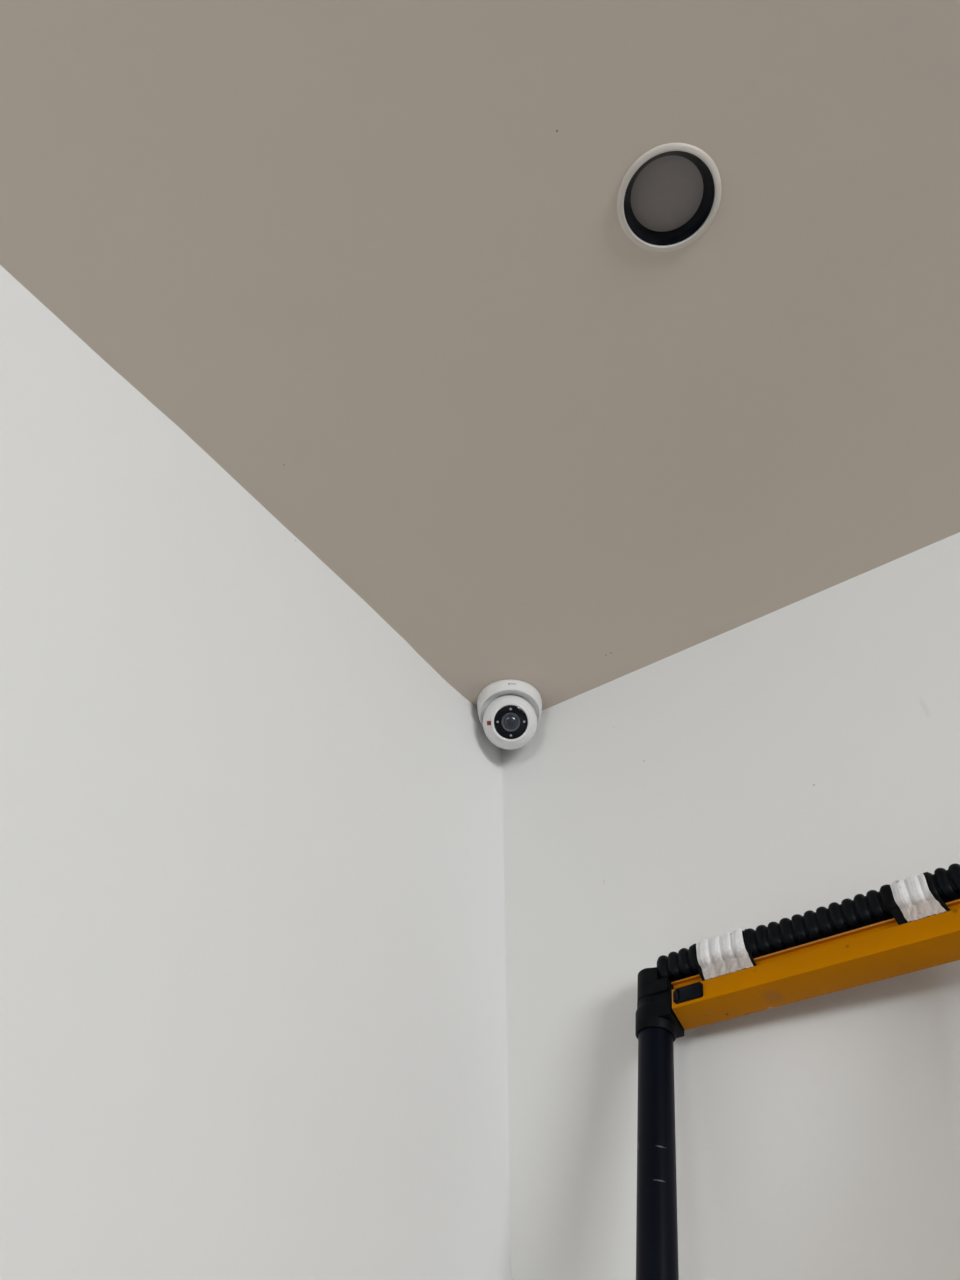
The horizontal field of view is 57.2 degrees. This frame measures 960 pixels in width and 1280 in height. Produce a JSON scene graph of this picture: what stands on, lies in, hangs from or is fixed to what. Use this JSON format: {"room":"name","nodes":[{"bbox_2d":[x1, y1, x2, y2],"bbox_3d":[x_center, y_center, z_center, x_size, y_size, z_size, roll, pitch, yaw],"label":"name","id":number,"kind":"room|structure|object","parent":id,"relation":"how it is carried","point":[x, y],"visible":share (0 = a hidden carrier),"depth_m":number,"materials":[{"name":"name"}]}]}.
{"room":"gym","nodes":[
{"label":"gym","id":0,"kind":"room"},
{"bbox_2d":[0,265,510,1279],"bbox_3d":[-1.395,-0.341,-0.775,0.010,2.600,5.000,-26,-50,24],"label":"wall","id":1,"kind":"structure","parent":0,"point":[253,1014],"depth_m":0.93,"materials":[{"name":"white paint"}]},
{"bbox_2d":[0,0,959,709],"bbox_3d":[0.741,-2.302,-0.937,5.310,0.001,5.100,-26,-50,24],"label":"ceiling","id":2,"kind":"structure","parent":0,"point":[375,260],"depth_m":1.01,"materials":[{"name":"beige paint"}]},
{"bbox_2d":[477,679,541,749],"bbox_3d":[0.051,0.140,1.506,0.113,0.100,0.113,-26,-50,24],"label":"dome camera","id":3,"kind":"object","parent":2,"relation":"attached to","point":[509,710],"visible":1,"depth_m":1.48,"materials":[{"name":"white plastic"}]},
{"bbox_2d":[617,143,721,251],"bbox_3d":[0.203,-0.494,0.966,0.111,0.067,0.111,-26,-50,24],"label":"recessed light","id":4,"kind":"object","parent":2,"relation":"in","point":[670,195],"visible":0.99,"depth_m":0.95,"materials":[{"name":"white plastic"}]},
{"bbox_2d":[631,156,702,231],"bbox_3d":[0.203,-0.484,0.956,0.080,0.003,0.080,-26,-50,24],"label":"diffuser","id":5,"kind":"object","parent":4,"relation":"attached to","point":[667,191],"depth_m":0.96,"materials":[{"name":"grey plastic"}]},
{"bbox_2d":[502,532,959,1279],"bbox_3d":[2.148,0.072,-0.367,5.250,2.600,0.001,-26,-50,24],"label":"wall","id":6,"kind":"structure","parent":0,"point":[799,757],"depth_m":1.13,"materials":[{"name":"white paint"}]},
{"label":"floor","id":7,"kind":"structure","parent":0,"visible":0},
{"bbox_2d":[635,863,959,1279],"bbox_3d":[0.230,0.945,0.171,0.558,2.084,0.478,-31,-52,28],"label":"frame","id":8,"kind":"object","parent":7,"relation":"on","point":[912,924],"visible":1,"depth_m":0.95,"materials":[{"name":"black plastic"}]}
]}

